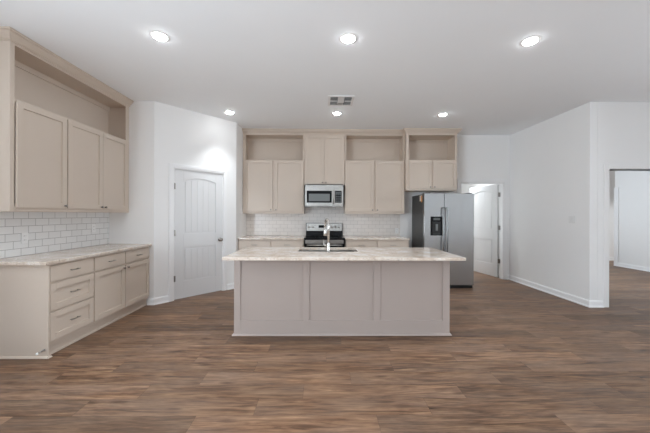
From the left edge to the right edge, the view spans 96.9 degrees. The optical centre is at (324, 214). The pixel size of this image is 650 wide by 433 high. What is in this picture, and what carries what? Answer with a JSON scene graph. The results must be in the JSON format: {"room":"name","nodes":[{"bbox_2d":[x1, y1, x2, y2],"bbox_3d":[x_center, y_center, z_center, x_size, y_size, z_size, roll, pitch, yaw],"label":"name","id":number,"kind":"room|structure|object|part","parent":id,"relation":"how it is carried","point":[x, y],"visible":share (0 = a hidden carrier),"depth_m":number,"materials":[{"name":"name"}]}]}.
{"room":"kitchen","nodes":[
{"label":"kitchen","id":0,"kind":"room"},
{"bbox_2d":[109,101,153,303],"bbox_3d":[-2.899,-0.170,4.376,0.675,3.050,0.120,0,0,-1],"label":"wall","id":1,"kind":"structure","parent":0,"point":[136,226],"depth_m":4.32,"materials":[{"name":"paint"}]},
{"bbox_2d":[154,101,236,297],"bbox_3d":[-2.139,-0.167,4.854,0.110,3.050,1.357,0,0,43],"label":"wall","id":2,"kind":"structure","parent":0,"point":[181,136],"depth_m":4.59,"materials":[{"name":"paint"}]},
{"bbox_2d":[147,296,168,304],"bbox_3d":[-2.523,1.306,4.360,0.292,0.100,0.076,0,0,-33],"label":"baseboard","id":3,"kind":"structure","parent":2,"relation":"attached to","point":[164,299],"depth_m":4.35,"materials":[{"name":"paint"}]},
{"bbox_2d":[168,163,226,301],"bbox_3d":[-2.114,0.281,4.835,0.175,2.154,0.963,0,0,43],"label":"door","id":4,"kind":"structure","parent":2,"relation":"in","point":[197,200],"depth_m":4.79,"materials":[{"name":"paint"}]},
{"bbox_2d":[227,283,233,289],"bbox_3d":[-1.669,1.309,5.284,0.078,0.100,0.292,0,0,27],"label":"baseboard","id":5,"kind":"structure","parent":2,"relation":"attached to","point":[229,286],"depth_m":5.22,"materials":[{"name":"paint"}]},
{"bbox_2d":[236,124,245,250],"bbox_3d":[-1.696,-0.166,5.676,0.110,3.050,0.728,0,0,-1],"label":"wall","id":6,"kind":"structure","parent":0,"point":[240,216],"depth_m":5.52,"materials":[{"name":"paint"}]},
{"bbox_2d":[0,261,649,432],"bbox_3d":[3.363,1.436,2.740,13.600,0.120,12.600,0,0,-1],"label":"floor","id":7,"kind":"structure","parent":0,"point":[517,357],"depth_m":2.44,"materials":[{"name":"brown wood"}]},
{"bbox_2d":[0,257,93,358],"bbox_3d":[-2.896,0.914,2.980,0.647,0.882,0.561,0,0,-1],"label":"base cabinet","id":8,"kind":"object","parent":7,"relation":"on","point":[50,308],"visible":0.92,"depth_m":2.71,"materials":[{"name":"paint"}]},
{"bbox_3d":[-2.911,0.914,2.720,0.611,0.882,0.018,0,0,-1],"label":"panel","id":9,"kind":"part","parent":8,"relation":"part of","materials":[{"name":"paint"}]},
{"bbox_3d":[-2.906,1.346,2.720,0.623,0.019,0.042,0,0,-1],"label":"shoe molding","id":10,"kind":"part","parent":8,"relation":"part of","materials":[{"name":"paint"}]},
{"bbox_3d":[-2.639,0.865,2.998,0.020,0.782,0.531,0,0,-1],"label":"frame","id":11,"kind":"part","parent":8,"relation":"part of","materials":[{"name":"paint"}]},
{"bbox_3d":[-2.619,1.076,2.996,0.020,0.271,0.519,0,0,-1],"label":"drawer","id":12,"kind":"part","parent":8,"relation":"part of","materials":[{"name":"paint"}]},
{"bbox_3d":[-2.618,0.793,2.996,0.020,0.254,0.519,0,0,-1],"label":"drawer","id":13,"kind":"part","parent":8,"relation":"part of","materials":[{"name":"paint"}]},
{"bbox_3d":[-2.617,0.568,2.996,0.020,0.152,0.519,0,0,-1],"label":"drawer","id":14,"kind":"part","parent":8,"relation":"part of","materials":[{"name":"paint"}]},
{"bbox_2d":[90,246,148,333],"bbox_3d":[-2.905,0.914,3.787,0.647,0.882,1.054,0,0,-1],"label":"base cabinet","id":15,"kind":"object","parent":7,"relation":"on","point":[121,279],"visible":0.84,"depth_m":3.69,"materials":[{"name":"paint"}]},
{"bbox_2d":[0,244,150,264],"bbox_3d":[-2.907,0.457,3.488,0.639,0.031,1.654,0,0,-1],"label":"countertop","id":16,"kind":"structure","parent":15,"relation":"on","point":[47,258],"depth_m":3.16,"materials":[{"name":"stone"}]},
{"bbox_3d":[-2.625,0.943,3.524,0.020,0.557,0.504,0,0,-1],"label":"door","id":17,"kind":"part","parent":15,"relation":"part of","materials":[{"name":"paint"}]},
{"bbox_3d":[-2.623,0.568,3.524,0.020,0.152,0.504,0,0,-1],"label":"drawer","id":18,"kind":"part","parent":15,"relation":"part of","materials":[{"name":"paint"}]},
{"bbox_3d":[-2.630,0.568,4.050,0.020,0.152,0.517,0,0,-1],"label":"drawer","id":19,"kind":"part","parent":15,"relation":"part of","materials":[{"name":"paint"}]},
{"bbox_3d":[-2.631,0.943,4.050,0.020,0.557,0.517,0,0,-1],"label":"door","id":20,"kind":"part","parent":15,"relation":"part of","materials":[{"name":"paint"}]},
{"bbox_2d":[238,240,303,249],"bbox_3d":[-1.023,0.920,5.715,1.236,0.882,0.662,0,0,-1],"label":"base cabinet","id":21,"kind":"object","parent":7,"relation":"on","point":[242,244],"visible":0.21,"depth_m":5.42,"materials":[{"name":"paint"}]},
{"bbox_3d":[-1.327,0.573,5.426,0.594,0.152,0.020,0,0,-1],"label":"drawer","id":22,"kind":"part","parent":21,"relation":"part of","materials":[{"name":"paint"}]},
{"bbox_2d":[238,236,304,239],"bbox_3d":[-1.022,0.463,5.724,1.240,0.031,0.632,0,0,-1],"label":"countertop","id":23,"kind":"structure","parent":21,"relation":"on","point":[243,237],"depth_m":5.42,"materials":[{"name":"stone"}]},
{"bbox_3d":[-0.709,0.575,5.434,0.594,0.152,0.020,0,0,-1],"label":"drawer","id":24,"kind":"part","parent":21,"relation":"part of","materials":[{"name":"paint"}]},
{"bbox_2d":[304,223,344,246],"bbox_3d":[-0.014,0.774,5.691,0.766,1.182,0.715,0,0,-1],"label":"range","id":25,"kind":"object","parent":7,"relation":"on","point":[314,237],"visible":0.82,"depth_m":5.81,"materials":[{"name":"silver metal"}]},
{"bbox_3d":[-0.011,0.801,5.409,0.756,0.658,0.041,0,0,-1],"label":"oven door","id":26,"kind":"part","parent":25,"relation":"part of","materials":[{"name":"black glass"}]},
{"bbox_2d":[304,236,344,238],"bbox_3d":[-0.013,0.457,5.694,0.766,0.022,0.588,0,0,-1],"label":"cooktop","id":27,"kind":"object","parent":25,"relation":"in","point":[306,237],"depth_m":5.54,"materials":[{"name":"black glass"}]},
{"bbox_3d":[-0.016,0.267,5.996,0.736,0.152,0.016,0,0,-1],"label":"control panel","id":28,"kind":"part","parent":25,"relation":"part of","materials":[{"name":"metal"}]},
{"bbox_2d":[232,251,451,335],"bbox_3d":[0.192,0.924,3.571,2.472,0.882,0.673,0,0,-1],"label":"kitchen island","id":29,"kind":"object","parent":7,"relation":"on","point":[272,298],"visible":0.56,"depth_m":3.26,"materials":[{"name":"paint"}]},
{"bbox_3d":[0.190,1.356,3.561,2.472,0.020,0.653,0,0,-1],"label":"shoe molding","id":30,"kind":"part","parent":29,"relation":"part of","materials":[{"name":"paint"}]},
{"bbox_2d":[222,247,465,260],"bbox_3d":[0.199,0.467,3.467,2.542,0.031,0.942,0,0,-1],"label":"island countertop","id":31,"kind":"structure","parent":29,"relation":"on","point":[247,253],"depth_m":3.22,"materials":[{"name":"stone"}]},
{"bbox_2d":[323,218,330,252],"bbox_3d":[0.023,0.249,3.484,0.093,0.402,0.215,0,0,-1],"label":"faucet","id":32,"kind":"object","parent":31,"relation":"on","point":[326,229],"visible":1,"depth_m":3.40,"materials":[{"name":"silver metal"}]},
{"bbox_3d":[0.021,0.199,3.488,0.029,0.302,0.198,0,0,-13],"label":"spout","id":33,"kind":"part","parent":32,"relation":"part of","materials":[{"name":"silver metal"}]},
{"bbox_2d":[300,250,355,251],"bbox_3d":[0.035,0.585,3.676,0.728,0.206,0.378,0,0,-1],"label":"sink","id":34,"kind":"object","parent":31,"relation":"in","point":[300,250],"visible":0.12,"depth_m":3.86,"materials":[{"name":"metal"}]},
{"bbox_2d":[345,240,408,246],"bbox_3d":[0.984,0.927,5.739,1.205,0.882,0.662,0,0,-1],"label":"base cabinet","id":35,"kind":"object","parent":7,"relation":"on","point":[348,243],"visible":0.23,"depth_m":5.45,"materials":[{"name":"paint"}]},
{"bbox_3d":[0.687,0.579,5.450,0.578,0.152,0.020,0,0,-1],"label":"drawer","id":36,"kind":"part","parent":35,"relation":"part of","materials":[{"name":"paint"}]},
{"bbox_2d":[343,236,409,239],"bbox_3d":[0.988,0.470,5.748,1.221,0.031,0.632,0,0,-1],"label":"countertop","id":37,"kind":"structure","parent":35,"relation":"on","point":[345,237],"depth_m":5.44,"materials":[{"name":"stone"}]},
{"bbox_3d":[1.290,0.581,5.457,0.578,0.152,0.020,0,0,-1],"label":"drawer","id":38,"kind":"part","parent":35,"relation":"part of","materials":[{"name":"paint"}]},
{"bbox_2d":[412,193,473,287],"bbox_3d":[2.285,0.485,5.650,0.926,1.768,0.794,0,0,-1],"label":"refrigerator","id":39,"kind":"object","parent":7,"relation":"on","point":[440,221],"visible":0.77,"depth_m":5.32,"materials":[{"name":"metal"}]},
{"bbox_3d":[2.014,0.462,5.356,0.369,1.696,0.076,0,0,-1],"label":"door","id":40,"kind":"part","parent":39,"relation":"part of","materials":[{"name":"metal"}]},
{"bbox_3d":[2.171,0.347,5.292,0.025,0.974,0.080,0,0,-1],"label":"handle","id":41,"kind":"part","parent":39,"relation":"part of","materials":[{"name":"metal"}]},
{"bbox_3d":[2.239,0.348,5.292,0.025,0.974,0.080,0,0,-1],"label":"handle","id":42,"kind":"part","parent":39,"relation":"part of","materials":[{"name":"metal"}]},
{"bbox_3d":[2.478,0.463,5.362,0.547,1.696,0.076,0,0,-1],"label":"door","id":43,"kind":"part","parent":39,"relation":"part of","materials":[{"name":"metal"}]},
{"bbox_2d":[0,0,649,134],"bbox_3d":[3.374,-1.734,2.740,13.600,0.120,12.600,0,0,-1],"label":"ceiling","id":44,"kind":"structure","parent":0,"point":[274,64],"depth_m":3.05,"materials":[{"name":"paint"}]},
{"bbox_2d":[149,30,169,41],"bbox_3d":[-1.568,-1.680,2.739,0.176,0.020,0.176,0,0,-1],"label":"recessed light","id":45,"kind":"object","parent":44,"relation":"in","point":[157,35],"visible":1,"depth_m":2.72,"materials":[{"name":"white plastic"}]},
{"bbox_2d":[224,110,234,113],"bbox_3d":[-1.584,-1.680,4.782,0.176,0.020,0.176,0,0,-1],"label":"recessed light","id":46,"kind":"object","parent":44,"relation":"in","point":[227,111],"visible":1,"depth_m":4.75,"materials":[{"name":"white plastic"}]},
{"bbox_2d":[328,95,354,105],"bbox_3d":[0.233,-1.678,4.273,0.370,0.012,0.370,0,0,-1],"label":"ceiling vent","id":47,"kind":"object","parent":44,"relation":"in","point":[332,100],"visible":1,"depth_m":4.25,"materials":[{"name":"white plastic"}]},
{"bbox_3d":[0.234,-1.677,4.221,0.096,0.009,0.207,0,0,-1],"label":"plate","id":48,"kind":"part","parent":47,"relation":"part of","materials":[{"name":"white plastic"}]},
{"bbox_2d":[339,33,356,43],"bbox_3d":[0.223,-1.674,2.763,0.176,0.020,0.176,0,0,-1],"label":"recessed light","id":49,"kind":"object","parent":44,"relation":"in","point":[347,38],"visible":1,"depth_m":2.74,"materials":[{"name":"white plastic"}]},
{"bbox_2d":[519,35,541,45],"bbox_3d":[1.988,-1.668,2.792,0.176,0.020,0.176,0,0,-1],"label":"recessed light","id":50,"kind":"object","parent":44,"relation":"in","point":[531,40],"visible":1,"depth_m":2.77,"materials":[{"name":"white plastic"}]},
{"bbox_2d":[343,135,509,278],"bbox_3d":[1.136,-0.156,6.134,5.784,3.050,0.120,0,0,-1],"label":"wall","id":51,"kind":"structure","parent":0,"point":[478,156],"depth_m":6.10,"materials":[{"name":"paint"}]},
{"bbox_2d":[242,128,304,213],"bbox_3d":[-1.025,-0.851,5.862,1.222,1.674,0.369,0,0,-1],"label":"upper cabinet","id":52,"kind":"object","parent":51,"relation":"attached to","point":[273,159],"visible":0.95,"depth_m":5.74,"materials":[{"name":"paint"}]},
{"bbox_3d":[-1.321,-0.568,5.729,0.558,1.008,0.020,0,0,-1],"label":"door","id":53,"kind":"part","parent":52,"relation":"part of","materials":[{"name":"paint"}]},
{"bbox_3d":[-1.021,-1.644,5.710,1.222,0.088,0.066,0,0,-1],"label":"crown molding","id":54,"kind":"part","parent":52,"relation":"part of","materials":[{"name":"paint"}]},
{"bbox_3d":[-0.716,-0.565,5.737,0.572,1.008,0.020,0,0,-1],"label":"door","id":55,"kind":"part","parent":52,"relation":"part of","materials":[{"name":"paint"}]},
{"bbox_2d":[246,203,399,235],"bbox_3d":[-0.033,0.108,6.056,3.223,0.686,0.008,0,0,-1],"label":"backsplash","id":56,"kind":"structure","parent":51,"relation":"attached to","point":[257,224],"depth_m":6.05,"materials":[{"name":"tile"}]},
{"bbox_2d":[305,184,342,206],"bbox_3d":[-0.019,-0.366,5.826,0.748,0.442,0.448,0,0,-1],"label":"microwave","id":57,"kind":"object","parent":51,"relation":"attached to","point":[316,195],"visible":1,"depth_m":5.65,"materials":[{"name":"silver metal"}]},
{"bbox_3d":[-0.113,-0.344,5.646,0.491,0.235,0.002,0,0,-1],"label":"door glass","id":58,"kind":"part","parent":57,"relation":"part of","materials":[{"name":"grey glass"}]},
{"bbox_3d":[0.268,-0.351,5.662,0.176,0.369,0.021,0,0,-1],"label":"control panel","id":59,"kind":"part","parent":57,"relation":"part of","materials":[{"name":"metal"}]},
{"bbox_2d":[304,129,344,185],"bbox_3d":[-0.009,-1.136,5.874,0.806,1.096,0.369,0,0,-1],"label":"upper cabinet","id":60,"kind":"object","parent":51,"relation":"attached to","point":[324,149],"visible":0.91,"depth_m":5.75,"materials":[{"name":"paint"}]},
{"bbox_3d":[-0.208,-1.088,5.743,0.378,0.971,0.020,0,0,-1],"label":"door","id":61,"kind":"part","parent":60,"relation":"part of","materials":[{"name":"paint"}]},
{"bbox_3d":[-0.006,-1.641,5.722,0.806,0.088,0.066,0,0,-1],"label":"crown molding","id":62,"kind":"part","parent":60,"relation":"part of","materials":[{"name":"paint"}]},
{"bbox_3d":[0.185,-1.087,5.747,0.392,0.971,0.020,0,0,-1],"label":"door","id":63,"kind":"part","parent":60,"relation":"part of","materials":[{"name":"paint"}]},
{"bbox_2d":[344,129,404,213],"bbox_3d":[0.993,-0.844,5.886,1.197,1.674,0.369,0,0,-1],"label":"upper cabinet","id":64,"kind":"object","parent":51,"relation":"attached to","point":[374,158],"visible":0.91,"depth_m":5.76,"materials":[{"name":"paint"}]},
{"bbox_3d":[0.694,-0.561,5.753,0.565,1.008,0.020,0,0,-1],"label":"door","id":65,"kind":"part","parent":64,"relation":"part of","materials":[{"name":"paint"}]},
{"bbox_3d":[0.998,-1.637,5.734,1.197,0.088,0.066,0,0,-1],"label":"crown molding","id":66,"kind":"part","parent":64,"relation":"part of","materials":[{"name":"paint"}]},
{"bbox_3d":[1.298,-0.559,5.760,0.568,1.008,0.020,0,0,-1],"label":"door","id":67,"kind":"part","parent":64,"relation":"part of","materials":[{"name":"paint"}]},
{"bbox_2d":[402,128,461,191],"bbox_3d":[2.101,-1.072,5.849,1.142,1.212,0.469,0,0,-1],"label":"upper cabinet","id":68,"kind":"object","parent":51,"relation":"attached to","point":[430,153],"visible":0.9,"depth_m":5.68,"materials":[{"name":"paint"}]},
{"bbox_3d":[1.874,-0.783,5.667,0.445,0.552,0.020,0,0,-1],"label":"door","id":69,"kind":"part","parent":68,"relation":"part of","materials":[{"name":"paint"}]},
{"bbox_3d":[2.103,-1.634,5.849,1.142,0.088,0.469,0,0,-1],"label":"crown molding","id":70,"kind":"part","parent":68,"relation":"part of","materials":[{"name":"paint"}]},
{"bbox_3d":[2.351,-0.781,5.673,0.461,0.552,0.020,0,0,-1],"label":"door","id":71,"kind":"part","parent":68,"relation":"part of","materials":[{"name":"paint"}]},
{"bbox_2d":[462,184,498,192],"bbox_3d":[3.313,-0.149,7.430,1.400,3.050,2.420,0,0,-1],"label":"wall","id":72,"kind":"structure","parent":0,"point":[465,187],"depth_m":7.76,"materials":[{"name":"paint"}]},
{"bbox_2d":[457,179,506,278],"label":"door","id":73,"kind":"structure","parent":72,"relation":"in","point":[488,200],"depth_m":6.38,"materials":[{"name":"paint"}]},
{"bbox_2d":[509,102,597,299],"bbox_3d":[3.979,-0.146,5.194,0.120,3.050,1.827,0,0,-1],"label":"wall","id":74,"kind":"structure","parent":0,"point":[554,161],"depth_m":4.86,"materials":[{"name":"paint"}]},
{"bbox_2d":[509,275,603,307],"bbox_3d":[4.002,1.329,5.171,0.226,0.100,1.833,0,0,-1],"label":"baseboard","id":75,"kind":"structure","parent":74,"relation":"attached to","point":[588,303],"depth_m":4.76,"materials":[{"name":"paint"}]},
{"bbox_2d":[569,216,574,222],"bbox_3d":[3.921,0.083,4.582,0.010,0.114,0.116,0,0,-1],"label":"light switch","id":76,"kind":"object","parent":74,"relation":"attached to","point":[571,218],"visible":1,"depth_m":4.57,"materials":[{"name":"white plastic"}]},
{"bbox_2d":[609,171,614,256],"bbox_3d":[6.948,-0.136,8.743,5.900,3.050,0.120,0,0,-1],"label":"wall","id":77,"kind":"structure","parent":0,"point":[612,173],"depth_m":8.70,"materials":[{"name":"paint"}]},
{"bbox_2d":[597,102,649,299],"bbox_3d":[6.149,-0.139,4.366,4.200,3.050,0.120,0,0,-1],"label":"wall","id":78,"kind":"structure","parent":0,"point":[623,127],"depth_m":4.29,"materials":[{"name":"paint"}]},
{"bbox_2d":[603,164,649,306],"bbox_3d":[4.732,0.317,4.341,1.196,2.129,0.136,0,0,-1],"label":"trim","id":79,"kind":"structure","parent":78,"relation":"attached to","point":[627,167],"depth_m":4.27,"materials":[{"name":"paint"}]},
{"bbox_2d":[615,171,649,267],"bbox_3d":[7.939,-0.133,6.131,0.120,3.050,3.367,0,0,-1],"label":"wall","id":80,"kind":"structure","parent":0,"point":[634,186],"depth_m":7.33,"materials":[{"name":"paint"}]},
{"bbox_2d":[614,187,618,264],"bbox_3d":[7.918,0.332,7.771,0.150,2.120,0.115,0,0,-1],"label":"trim","id":81,"kind":"structure","parent":80,"relation":"attached to","point":[616,189],"depth_m":7.76,"materials":[{"name":"paint"}]},
{"bbox_2d":[614,263,649,271],"bbox_3d":[7.861,1.342,6.130,0.026,0.100,3.367,0,0,-1],"label":"baseboard","id":82,"kind":"structure","parent":80,"relation":"attached to","point":[630,266],"depth_m":7.32,"materials":[{"name":"paint"}]},
{"bbox_3d":[-3.251,-0.171,0.497,0.120,3.050,7.870,0,0,-1],"label":"wall","id":83,"kind":"structure","parent":0,"visible":0},
{"bbox_2d":[0,212,108,258],"bbox_3d":[-3.223,0.207,3.487,0.008,0.464,1.650,0,0,-1],"label":"backsplash","id":84,"kind":"structure","parent":83,"relation":"attached to","point":[47,231],"depth_m":3.35,"materials":[{"name":"tile"}]},
{"bbox_2d":[21,233,27,243],"bbox_3d":[-3.209,0.254,3.082,0.009,0.114,0.070,0,0,-1],"label":"outlet","id":85,"kind":"object","parent":84,"relation":"attached to","point":[24,236],"visible":1,"depth_m":3.08,"materials":[{"name":"white plastic"}]},
{"bbox_2d":[91,224,95,231],"bbox_3d":[-3.220,0.194,4.012,0.009,0.114,0.070,0,0,-1],"label":"outlet","id":86,"kind":"object","parent":84,"relation":"attached to","point":[93,226],"visible":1,"depth_m":4.01,"materials":[{"name":"white plastic"}]},
{"bbox_2d":[0,26,133,212],"bbox_3d":[-3.039,-0.860,3.454,0.364,1.670,1.716,0,0,-1],"label":"upper cabinet","id":87,"kind":"object","parent":83,"relation":"attached to","point":[64,131],"visible":1,"depth_m":3.20,"materials":[{"name":"paint"}]},
{"bbox_3d":[-2.908,-0.569,2.978,0.020,1.008,0.531,0,0,-1],"label":"door","id":88,"kind":"part","parent":87,"relation":"part of","materials":[{"name":"paint"}]},
{"bbox_3d":[-3.036,-1.651,3.454,0.364,0.088,1.716,0,0,-1],"label":"crown molding","id":89,"kind":"part","parent":87,"relation":"part of","materials":[{"name":"paint"}]},
{"bbox_3d":[-2.914,-0.569,3.517,0.020,1.008,0.516,0,0,-1],"label":"door","id":90,"kind":"part","parent":87,"relation":"part of","materials":[{"name":"paint"}]},
{"bbox_3d":[-2.920,-0.569,4.016,0.020,1.008,0.471,0,0,-1],"label":"door","id":91,"kind":"part","parent":87,"relation":"part of","materials":[{"name":"paint"}]}
]}

